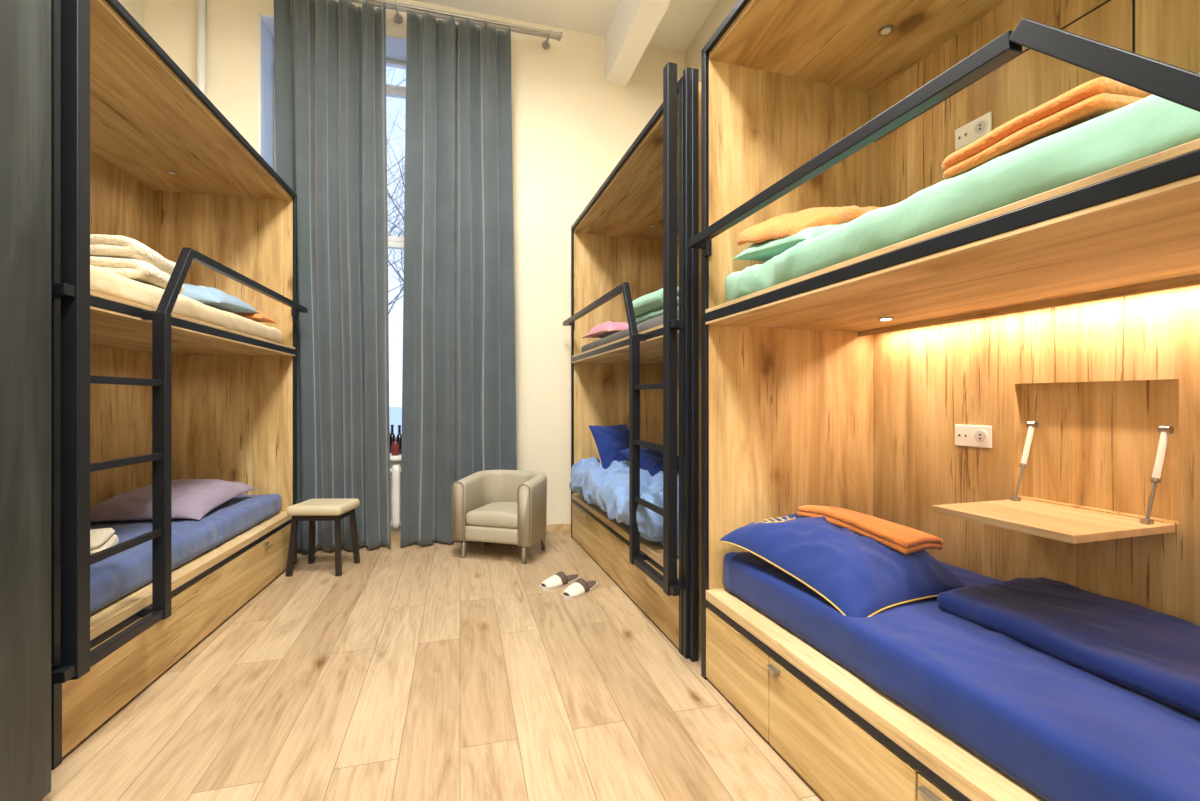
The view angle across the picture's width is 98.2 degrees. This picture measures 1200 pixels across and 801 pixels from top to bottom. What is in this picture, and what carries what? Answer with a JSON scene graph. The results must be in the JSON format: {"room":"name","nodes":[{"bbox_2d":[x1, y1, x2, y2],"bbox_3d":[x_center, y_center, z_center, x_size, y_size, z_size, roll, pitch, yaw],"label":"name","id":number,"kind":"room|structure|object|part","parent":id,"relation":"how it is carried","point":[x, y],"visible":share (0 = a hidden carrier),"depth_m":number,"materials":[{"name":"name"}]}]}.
{"room":"dormitory","nodes":[
{"label":"dormitory","id":0,"kind":"room"},
{"bbox_2d":[118,0,143,27],"bbox_3d":[-2.525,-1.067,0.618,0.115,4.433,7.337,0,0,-15],"label":"wall","id":1,"kind":"structure","parent":0,"point":[135,8],"depth_m":3.69,"materials":[{"name":"beige paint"}]},
{"bbox_2d":[144,0,684,533],"bbox_3d":[-1.311,-1.067,4.536,4.266,4.433,0.402,0,0,-15],"label":"wall","id":2,"kind":"structure","parent":0,"point":[571,128],"depth_m":4.54,"materials":[{"name":"beige paint"}]},
{"bbox_2d":[197,0,205,95],"bbox_3d":[-2.937,-1.067,3.830,0.055,4.433,0.055,0,0,-15],"label":"pipe","id":3,"kind":"object","parent":2,"relation":"attached to","point":[201,4],"visible":0.02,"depth_m":3.81,"materials":[{"name":"metal"}]},
{"bbox_2d":[258,13,405,169],"bbox_3d":[-1.767,-1.260,4.408,1.860,3.417,0.389,0,0,-15],"label":"reveal","id":4,"kind":"object","parent":2,"relation":"attached to","point":[395,45],"visible":0.21,"depth_m":4.13,"materials":[{"name":"white paint"}]},
{"bbox_2d":[274,55,405,249],"bbox_3d":[-1.802,-1.258,4.535,1.830,3.390,0.058,0,0,-15],"label":"frame","id":5,"kind":"object","parent":2,"relation":"attached to","point":[394,242],"visible":0.02,"depth_m":4.51,"materials":[{"name":"white plastic"}]},
{"bbox_2d":[390,453,400,460],"bbox_3d":[-1.746,0.466,4.329,1.926,0.034,0.368,0,0,-15],"label":"window sill","id":6,"kind":"structure","parent":2,"relation":"attached to","point":[398,457],"depth_m":4.17,"materials":[{"name":"white plastic"}]},
{"bbox_2d":[390,425,395,452],"bbox_3d":[-1.770,0.327,4.430,0.058,0.244,0.058,0,0,-15],"label":"wine bottle","id":7,"kind":"object","parent":6,"relation":"on","point":[392,435],"visible":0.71,"depth_m":4.41,"materials":[{"name":"black glass"}]},
{"bbox_2d":[392,442,398,455],"bbox_3d":[-1.675,0.393,4.253,0.055,0.112,0.055,0,0,-15],"label":"glass jar","id":8,"kind":"object","parent":6,"relation":"on","point":[395,447],"visible":1,"depth_m":4.23,"materials":[{"name":"red glass"}]},
{"bbox_2d":[396,425,401,453],"bbox_3d":[-1.677,0.327,4.348,0.058,0.244,0.058,0,0,-15],"label":"wine bottle","id":9,"kind":"object","parent":6,"relation":"on","point":[399,436],"visible":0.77,"depth_m":4.33,"materials":[{"name":"black glass"}]},
{"bbox_2d":[349,0,562,49],"bbox_3d":[-1.562,-3.095,4.137,2.527,0.089,0.239,0,0,-15],"label":"curtain rod","id":10,"kind":"object","parent":2,"relation":"attached to","point":[398,18],"visible":1,"depth_m":4.20,"materials":[{"name":"metal"}]},
{"bbox_2d":[273,0,390,553],"bbox_3d":[-2.016,-0.959,3.950,0.809,4.190,0.134,0,0,-15],"label":"curtain","id":11,"kind":"object","parent":10,"relation":"hanging from","point":[331,123],"visible":0.89,"depth_m":3.96,"materials":[{"name":"grey fabric"}]},
{"bbox_2d":[400,10,516,546],"bbox_3d":[-1.122,-0.959,4.188,0.903,4.190,0.114,0,0,-15],"label":"curtain","id":12,"kind":"object","parent":10,"relation":"hanging from","point":[459,374],"visible":0.94,"depth_m":4.17,"materials":[{"name":"grey fabric"}]},
{"bbox_2d":[391,523,570,542],"bbox_3d":[-1.256,1.118,4.333,4.266,0.063,0.016,0,0,-15],"label":"baseboard","id":13,"kind":"structure","parent":2,"relation":"attached to","point":[566,526],"depth_m":4.55,"materials":[{"name":"brown wood"}]},
{"bbox_2d":[43,531,823,800],"bbox_3d":[-0.372,1.179,1.049,4.496,0.058,7.050,0,0,-15],"label":"floor","id":14,"kind":"structure","parent":0,"point":[414,672],"depth_m":2.00,"materials":[{"name":"brown wood"}]},
{"bbox_2d":[0,0,50,800],"bbox_3d":[-1.877,-0.345,0.773,1.007,2.990,1.242,0,0,-14],"label":"wardrobe","id":15,"kind":"object","parent":14,"relation":"on","point":[25,25],"visible":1,"depth_m":1.39,"materials":[{"name":"grey wood"}]},
{"bbox_2d":[51,0,307,769],"bbox_3d":[-2.319,-0.172,2.539,0.978,2.645,2.210,0,0,-12],"label":"bunk bed","id":16,"kind":"object","parent":14,"relation":"on","point":[141,395],"visible":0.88,"depth_m":2.54,"materials":[{"name":"brown wood"}]},
{"bbox_3d":[-2.787,-0.129,2.473,0.034,2.559,2.075,0,0,-12],"label":"panel","id":17,"kind":"part","parent":16,"relation":"part of","materials":[{"name":"brown wood"}]},
{"bbox_3d":[-1.832,0.992,2.152,0.025,0.288,1.030,0,0,-12],"label":"drawer","id":18,"kind":"part","parent":16,"relation":"part of","materials":[{"name":"brown wood"}]},
{"bbox_2d":[166,170,177,174],"bbox_3d":[-2.643,-1.405,3.211,0.055,0.007,0.055,0,0,-12],"label":"recessed light","id":19,"kind":"object","parent":16,"relation":"attached to","point":[169,172],"depth_m":3.20,"materials":[{"name":"metal"}]},
{"bbox_2d":[90,494,280,613],"bbox_3d":[-2.375,0.703,2.558,0.802,0.150,2.037,0,0,-12],"label":"mattress","id":20,"kind":"object","parent":16,"relation":"on","point":[114,577],"visible":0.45,"depth_m":2.53,"materials":[{"name":"blue fabric"}]},
{"bbox_2d":[90,528,118,554],"bbox_3d":[-2.199,0.598,2.095,0.347,0.080,0.299,0,0,-32],"label":"folded towel","id":21,"kind":"object","parent":20,"relation":"on","point":[101,539],"visible":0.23,"depth_m":2.17,"materials":[{"name":"beige fabric"}]},
{"bbox_2d":[90,479,256,522],"bbox_3d":[-2.487,0.558,3.036,0.598,0.153,0.711,0,0,-12],"label":"pillow","id":22,"kind":"object","parent":20,"relation":"on","point":[190,498],"visible":0.88,"depth_m":2.83,"materials":[{"name":"fabric"}]},
{"bbox_2d":[90,265,281,342],"bbox_3d":[-2.375,-0.441,2.555,0.796,0.129,2.032,0,0,-12],"label":"mattress","id":23,"kind":"object","parent":16,"relation":"on","point":[102,281],"visible":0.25,"depth_m":2.39,"materials":[{"name":"beige fabric"}]},
{"bbox_2d":[90,256,184,293],"bbox_3d":[-2.121,-0.545,2.279,0.381,0.085,0.414,0,0,-20],"label":"folded towel","id":24,"kind":"object","parent":23,"relation":"on","point":[137,270],"visible":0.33,"depth_m":2.14,"materials":[{"name":"beige fabric"}]},
{"bbox_2d":[90,234,175,275],"bbox_3d":[-2.130,-0.632,2.277,0.361,0.086,0.391,0,0,-16],"label":"folded towel","id":25,"kind":"object","parent":24,"relation":"on","point":[101,245],"visible":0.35,"depth_m":2.13,"materials":[{"name":"beige fabric"}]},
{"bbox_2d":[181,284,259,313],"bbox_3d":[-2.385,-0.593,2.999,0.552,0.154,0.688,0,0,-17],"label":"pillow","id":26,"kind":"object","parent":23,"relation":"on","point":[209,296],"visible":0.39,"depth_m":2.86,"materials":[{"name":"blue fabric"}]},
{"bbox_2d":[234,311,276,323],"bbox_3d":[-2.495,-0.572,3.397,0.621,0.094,0.230,0,0,-9],"label":"pillow","id":27,"kind":"object","parent":23,"relation":"on","point":[257,317],"visible":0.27,"depth_m":3.37,"materials":[{"name":"orange fabric"}]},
{"bbox_2d":[90,310,289,355],"bbox_3d":[-2.358,-0.336,2.567,0.843,0.046,2.075,0,0,-12],"label":"shelf","id":28,"kind":"object","parent":16,"relation":"attached to","point":[113,331],"depth_m":2.71,"materials":[{"name":"brown wood"}]},
{"bbox_3d":[-2.375,-1.430,2.563,0.877,0.043,2.075,0,0,-12],"label":"panel","id":29,"kind":"part","parent":16,"relation":"part of","materials":[{"name":"brown wood"}]},
{"bbox_3d":[-2.601,-0.151,3.592,0.878,2.601,0.032,0,0,-12],"label":"panel","id":30,"kind":"part","parent":16,"relation":"part of","materials":[{"name":"brown wood"}]},
{"bbox_3d":[-1.945,-0.499,2.872,0.094,0.347,1.699,0,0,-12],"label":"guard rail","id":31,"kind":"part","parent":16,"relation":"part of","materials":[{"name":"black metal"}]},
{"bbox_3d":[-2.055,0.992,3.165,0.025,0.288,1.030,0,0,-12],"label":"drawer","id":32,"kind":"part","parent":16,"relation":"part of","materials":[{"name":"brown wood"}]},
{"bbox_2d":[286,498,359,576],"bbox_3d":[-1.877,0.922,3.544,0.356,0.460,0.310,0,0,-1],"label":"stool","id":33,"kind":"object","parent":14,"relation":"on","point":[311,510],"visible":1,"depth_m":3.42,"materials":[{"name":"beige fabric"}]},
{"bbox_3d":[-1.877,0.725,3.544,0.356,0.064,0.310,0,0,-1],"label":"padded seat","id":34,"kind":"part","parent":33,"relation":"part of","materials":[{"name":"beige fabric"}]},
{"bbox_2d":[390,465,400,527],"bbox_3d":[-1.676,0.834,4.170,1.116,0.632,0.069,0,0,-15],"label":"radiator","id":35,"kind":"object","parent":14,"relation":"on","point":[396,470],"visible":0.14,"depth_m":4.15,"materials":[{"name":"metal"}]},
{"bbox_2d":[452,470,546,563],"bbox_3d":[-0.713,0.851,3.922,0.618,0.600,0.492,0,0,16],"label":"armchair","id":36,"kind":"object","parent":14,"relation":"on","point":[492,506],"visible":1,"depth_m":3.76,"materials":[{"name":"grey leather"}]},
{"bbox_3d":[-0.718,0.960,3.906,0.432,0.113,0.426,0,0,16],"label":"seat","id":37,"kind":"part","parent":36,"relation":"part of","materials":[{"name":"grey leather"}]},
{"bbox_2d":[466,502,517,528],"bbox_3d":[-0.721,0.850,3.895,0.426,0.112,0.414,0,0,16],"label":"seat cushion","id":38,"kind":"object","parent":36,"relation":"on","point":[479,515],"depth_m":3.73,"materials":[{"name":"grey leather"}]},
{"bbox_2d":[540,571,579,590],"bbox_3d":[-0.246,1.112,3.257,0.310,0.076,0.116,0,0,-43],"label":"slipper","id":39,"kind":"object","parent":14,"relation":"on","point":[558,580],"visible":1,"depth_m":3.20,"materials":[{"name":"white fabric"}]},
{"bbox_2d":[562,579,596,599],"bbox_3d":[-0.115,1.112,3.125,0.116,0.076,0.310,0,0,37],"label":"slipper","id":40,"kind":"object","parent":14,"relation":"on","point":[579,588],"visible":1,"depth_m":3.06,"materials":[{"name":"white fabric"}]},
{"bbox_2d":[563,62,700,654],"bbox_3d":[0.462,-0.172,3.446,0.978,2.645,2.199,0,0,-17],"label":"bunk bed","id":41,"kind":"object","parent":14,"relation":"on","point":[627,241],"visible":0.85,"depth_m":3.18,"materials":[{"name":"brown wood"}]},
{"bbox_3d":[-0.073,0.992,3.861,0.025,0.288,1.025,0,0,-17],"label":"drawer","id":42,"kind":"part","parent":41,"relation":"part of","materials":[{"name":"brown wood"}]},
{"bbox_3d":[-0.027,-0.500,3.557,0.094,0.346,1.682,0,0,-17],"label":"guard rail","id":43,"kind":"part","parent":41,"relation":"part of","materials":[{"name":"black metal"}]},
{"bbox_3d":[0.197,-0.151,4.498,0.878,2.601,0.032,0,0,-17],"label":"panel","id":44,"kind":"part","parent":41,"relation":"part of","materials":[{"name":"brown wood"}]},
{"bbox_3d":[0.500,-1.430,3.495,0.878,0.043,2.063,0,0,-17],"label":"panel","id":45,"kind":"part","parent":41,"relation":"part of","materials":[{"name":"brown wood"}]},
{"bbox_2d":[576,333,678,364],"bbox_3d":[0.483,-0.336,3.490,0.843,0.046,2.063,0,0,-17],"label":"shelf","id":46,"kind":"object","parent":41,"relation":"attached to","point":[616,352],"depth_m":3.54,"materials":[{"name":"brown wood"}]},
{"bbox_2d":[581,308,678,351],"bbox_3d":[0.502,-0.419,3.492,0.787,0.087,2.022,0,0,-17],"label":"mattress","id":47,"kind":"object","parent":41,"relation":"on","point":[656,321],"visible":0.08,"depth_m":3.29,"materials":[{"name":"grey fabric"}]},
{"bbox_2d":[582,321,628,337],"bbox_3d":[0.134,-0.548,4.015,0.395,0.117,0.464,0,0,-27],"label":"pillow","id":48,"kind":"object","parent":47,"relation":"on","point":[607,328],"visible":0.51,"depth_m":3.87,"materials":[{"name":"pink fabric"}]},
{"bbox_2d":[632,287,678,324],"bbox_3d":[0.443,-0.546,3.111,0.455,0.159,0.460,0,0,-22],"label":"folded blanket","id":49,"kind":"object","parent":47,"relation":"on","point":[646,307],"visible":0.3,"depth_m":2.97,"materials":[{"name":"green fabric"}]},
{"bbox_3d":[0.225,0.992,2.873,0.025,0.288,1.025,0,0,-17],"label":"drawer","id":50,"kind":"part","parent":41,"relation":"part of","materials":[{"name":"brown wood"}]},
{"bbox_2d":[657,529,678,556],"bbox_3d":[0.500,0.714,3.492,0.792,0.129,2.029,0,0,-17],"label":"mattress","id":51,"kind":"object","parent":41,"relation":"on","point":[661,542],"visible":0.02,"depth_m":2.55,"materials":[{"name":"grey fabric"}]},
{"bbox_2d":[587,424,628,468],"bbox_3d":[0.136,0.404,4.081,0.418,0.425,0.242,0,0,-42],"label":"pillow","id":52,"kind":"object","parent":51,"relation":"on","point":[610,439],"visible":0.58,"depth_m":3.99,"materials":[{"name":"blue fabric"}]},
{"bbox_2d":[569,457,678,541],"bbox_3d":[0.261,0.601,3.511,0.650,0.319,1.718,0,0,-17],"label":"duvet","id":53,"kind":"object","parent":51,"relation":"on","point":[608,489],"visible":0.56,"depth_m":3.16,"materials":[{"name":"blue fabric"}]},
{"bbox_2d":[617,447,678,476],"bbox_3d":[0.438,0.471,3.695,0.504,0.286,0.454,0,0,-37],"label":"pillow","id":54,"kind":"object","parent":53,"relation":"on","point":[651,460],"visible":0.36,"depth_m":3.56,"materials":[{"name":"blue fabric"}]},
{"bbox_3d":[0.903,-0.129,3.616,0.034,2.559,2.063,0,0,-17],"label":"panel","id":55,"kind":"part","parent":41,"relation":"part of","materials":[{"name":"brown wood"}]},
{"bbox_3d":[0.802,-0.151,2.492,0.878,2.601,0.032,0,0,-17],"label":"panel","id":56,"kind":"part","parent":41,"relation":"part of","materials":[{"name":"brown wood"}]},
{"bbox_2d":[683,67,698,661],"bbox_3d":[0.404,-0.167,2.316,0.046,2.634,0.066,0,0,-17],"label":"post","id":57,"kind":"object","parent":14,"relation":"on","point":[690,75],"visible":1,"depth_m":2.31,"materials":[{"name":"black metal"}]},
{"bbox_2d":[687,0,1199,800],"bbox_3d":[1.119,-0.172,1.296,0.991,2.645,2.082,0,0,-17],"label":"bunk bed","id":58,"kind":"object","parent":14,"relation":"on","point":[1072,309],"visible":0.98,"depth_m":1.78,"materials":[{"name":"brown wood"}]},
{"bbox_3d":[0.509,0.992,1.939,0.025,0.288,0.427,0,0,-17],"label":"drawer","id":59,"kind":"part","parent":58,"relation":"part of","materials":[{"name":"brown wood"}]},
{"bbox_3d":[0.561,0.883,1.683,0.018,0.034,0.051,0,0,-17],"label":"drawer pull","id":60,"kind":"part","parent":58,"relation":"part of","materials":[{"name":"metal"}]},
{"bbox_3d":[0.865,-0.151,2.290,0.877,2.601,0.032,0,0,-17],"label":"panel","id":61,"kind":"part","parent":58,"relation":"part of","materials":[{"name":"brown wood"}]},
{"bbox_3d":[0.653,0.992,1.462,0.025,0.288,0.557,0,0,-17],"label":"drawer","id":62,"kind":"part","parent":58,"relation":"part of","materials":[{"name":"brown wood"}]},
{"bbox_3d":[1.159,-1.430,1.314,0.878,0.043,2.006,0,0,-17],"label":"panel","id":63,"kind":"part","parent":58,"relation":"part of","materials":[{"name":"brown wood"}]},
{"bbox_2d":[878,317,893,320],"bbox_3d":[1.087,-0.309,1.977,0.055,0.007,0.055,0,0,-17],"label":"recessed light","id":64,"kind":"object","parent":58,"relation":"attached to","point":[879,318],"depth_m":1.96,"materials":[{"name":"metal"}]},
{"bbox_2d":[878,25,893,35],"bbox_3d":[1.087,-1.405,1.977,0.055,0.007,0.055,0,0,-17],"label":"recessed light","id":65,"kind":"object","parent":58,"relation":"attached to","point":[883,30],"depth_m":1.97,"materials":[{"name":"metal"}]},
{"bbox_3d":[0.724,0.883,1.143,0.018,0.034,0.051,0,0,-17],"label":"drawer pull","id":66,"kind":"part","parent":58,"relation":"part of","materials":[{"name":"metal"}]},
{"bbox_3d":[0.815,0.992,0.922,0.025,0.288,0.557,0,0,-17],"label":"drawer","id":67,"kind":"part","parent":58,"relation":"part of","materials":[{"name":"brown wood"}]},
{"bbox_3d":[0.629,-0.498,1.388,0.094,0.350,1.598,0,0,-17],"label":"guard rail","id":68,"kind":"part","parent":58,"relation":"part of","materials":[{"name":"black metal"}]},
{"bbox_2d":[709,185,1199,331],"bbox_3d":[1.143,-0.336,1.309,0.843,0.046,2.006,0,0,-17],"label":"shelf","id":69,"kind":"object","parent":58,"relation":"attached to","point":[1151,242],"depth_m":1.32,"materials":[{"name":"brown wood"}]},
{"bbox_2d":[723,552,1199,800],"bbox_3d":[1.159,0.694,1.317,0.802,0.169,1.990,0,0,-17],"label":"mattress","id":70,"kind":"object","parent":58,"relation":"on","point":[1062,730],"visible":0.52,"depth_m":1.15,"materials":[{"name":"blue fabric"}]},
{"bbox_2d":[717,513,966,617],"bbox_3d":[0.854,0.540,1.890,0.556,0.219,0.666,0,0,-23],"label":"pillow","id":71,"kind":"object","parent":70,"relation":"on","point":[860,576],"visible":0.89,"depth_m":1.68,"materials":[{"name":"blue fabric"}]},
{"bbox_2d":[797,505,942,554],"bbox_3d":[0.990,0.466,1.938,0.258,0.112,0.429,0,0,-31],"label":"folded towel","id":72,"kind":"object","parent":71,"relation":"on","point":[905,540],"visible":0.99,"depth_m":1.82,"materials":[{"name":"orange fabric"}]},
{"bbox_2d":[937,577,1199,717],"bbox_3d":[1.413,0.595,1.008,0.478,0.068,1.335,0,0,-17],"label":"duvet","id":73,"kind":"object","parent":70,"relation":"on","point":[1151,653],"visible":1,"depth_m":1.30,"materials":[{"name":"blue fabric"}]},
{"bbox_2d":[725,73,1199,301],"bbox_3d":[1.164,-0.455,1.313,0.813,0.157,1.989,0,0,-17],"label":"mattress","id":74,"kind":"object","parent":58,"relation":"on","point":[1152,124],"visible":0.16,"depth_m":1.07,"materials":[{"name":"green fabric"}]},
{"bbox_2d":[732,223,845,261],"bbox_3d":[0.904,-0.595,1.986,0.644,0.156,0.435,0,0,-19],"label":"pillow","id":75,"kind":"object","parent":74,"relation":"on","point":[764,251],"visible":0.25,"depth_m":1.87,"materials":[{"name":"green fabric"}]},
{"bbox_2d":[737,206,881,245],"bbox_3d":[0.877,-0.654,2.002,0.583,0.219,0.379,0,0,-20],"label":"cloth","id":76,"kind":"object","parent":75,"relation":"on","point":[782,226],"visible":0.59,"depth_m":1.84,"materials":[{"name":"orange fabric"}]},
{"bbox_2d":[942,77,1151,179],"bbox_3d":[0.998,-0.549,1.109,0.337,0.060,0.322,0,0,-13],"label":"folded towel","id":77,"kind":"object","parent":74,"relation":"on","point":[1094,98],"visible":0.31,"depth_m":1.00,"materials":[{"name":"orange fabric"}]},
{"bbox_2d":[955,424,991,447],"bbox_3d":[1.387,0.132,1.935,0.014,0.080,0.138,0,0,-17],"label":"wall socket","id":78,"kind":"object","parent":58,"relation":"attached to","point":[965,435],"visible":1,"depth_m":1.93,"materials":[{"name":"white plastic"}]},
{"bbox_2d":[955,112,991,150],"bbox_3d":[1.387,-1.000,1.935,0.014,0.080,0.138,0,0,-17],"label":"wall socket","id":79,"kind":"object","parent":58,"relation":"attached to","point":[965,135],"visible":0.97,"depth_m":1.93,"materials":[{"name":"white plastic"}]},
{"bbox_3d":[1.562,0.420,1.436,0.034,1.460,2.006,0,0,-17],"label":"panel","id":80,"kind":"part","parent":58,"relation":"part of","materials":[{"name":"brown wood"}]},
{"bbox_3d":[1.562,-0.883,1.436,0.034,1.052,2.006,0,0,-17],"label":"panel","id":81,"kind":"part","parent":58,"relation":"part of","materials":[{"name":"brown wood"}]},
{"bbox_2d":[932,421,1174,543],"bbox_3d":[1.322,0.213,1.537,0.426,0.288,0.391,0,0,-17],"label":"table","id":82,"kind":"object","parent":58,"relation":"attached to","point":[1072,525],"visible":1,"depth_m":1.44,"materials":[{"name":"brown wood"}]},
{"bbox_2d":[413,0,717,51],"bbox_3d":[-0.409,-3.341,1.188,4.496,0.115,7.337,0,0,-15],"label":"ceiling","id":83,"kind":"structure","parent":0,"point":[682,20],"depth_m":4.40,"materials":[{"name":"white paint"}]},
{"bbox_2d":[605,0,670,86],"bbox_3d":[1.027,-3.073,1.426,0.196,0.420,6.820,0,0,-15],"label":"ceiling beam","id":84,"kind":"structure","parent":83,"relation":"attached to","point":[633,24],"depth_m":4.21,"materials":[{"name":"beige paint"}]},
{"bbox_2d":[685,0,737,81],"bbox_3d":[1.706,-1.067,1.758,0.115,4.433,7.337,0,0,-15],"label":"wall","id":85,"kind":"structure","parent":0,"point":[722,8],"depth_m":4.49,"materials":[{"name":"beige paint"}]},
{"label":"outside","id":86,"kind":"structure","parent":0,"visible":0},
{"bbox_2d":[389,407,401,436],"bbox_3d":[-18.596,1.725,69.071,138.000,0.230,132.940,0,0,-15],"label":"snowy ground","id":87,"kind":"structure","parent":86,"point":[395,413],"depth_m":46.52,"materials":[{"name":"white snow"}]},
{"bbox_2d":[386,96,404,265],"bbox_3d":[-8.544,-5.054,16.807,9.262,13.348,8.037,0,0,13],"label":"bare tree","id":88,"kind":"object","parent":87,"relation":"on","point":[394,226],"visible":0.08,"depth_m":15.88,"materials":[{"name":"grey plant"}]},
{"bbox_2d":[387,111,404,283],"bbox_3d":[-6.146,-5.789,21.254,7.247,14.850,12.537,0,0,19],"label":"bare tree","id":89,"kind":"object","parent":87,"relation":"on","point":[399,187],"visible":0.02,"depth_m":18.18,"materials":[{"name":"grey plant"}]},
{"bbox_2d":[387,69,404,429],"bbox_3d":[-7.306,-4.656,13.254,8.170,12.570,9.488,0,0,-15],"label":"bare tree","id":90,"kind":"object","parent":87,"relation":"on","point":[401,290],"visible":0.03,"depth_m":15.36,"materials":[{"name":"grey plant"}]}
]}

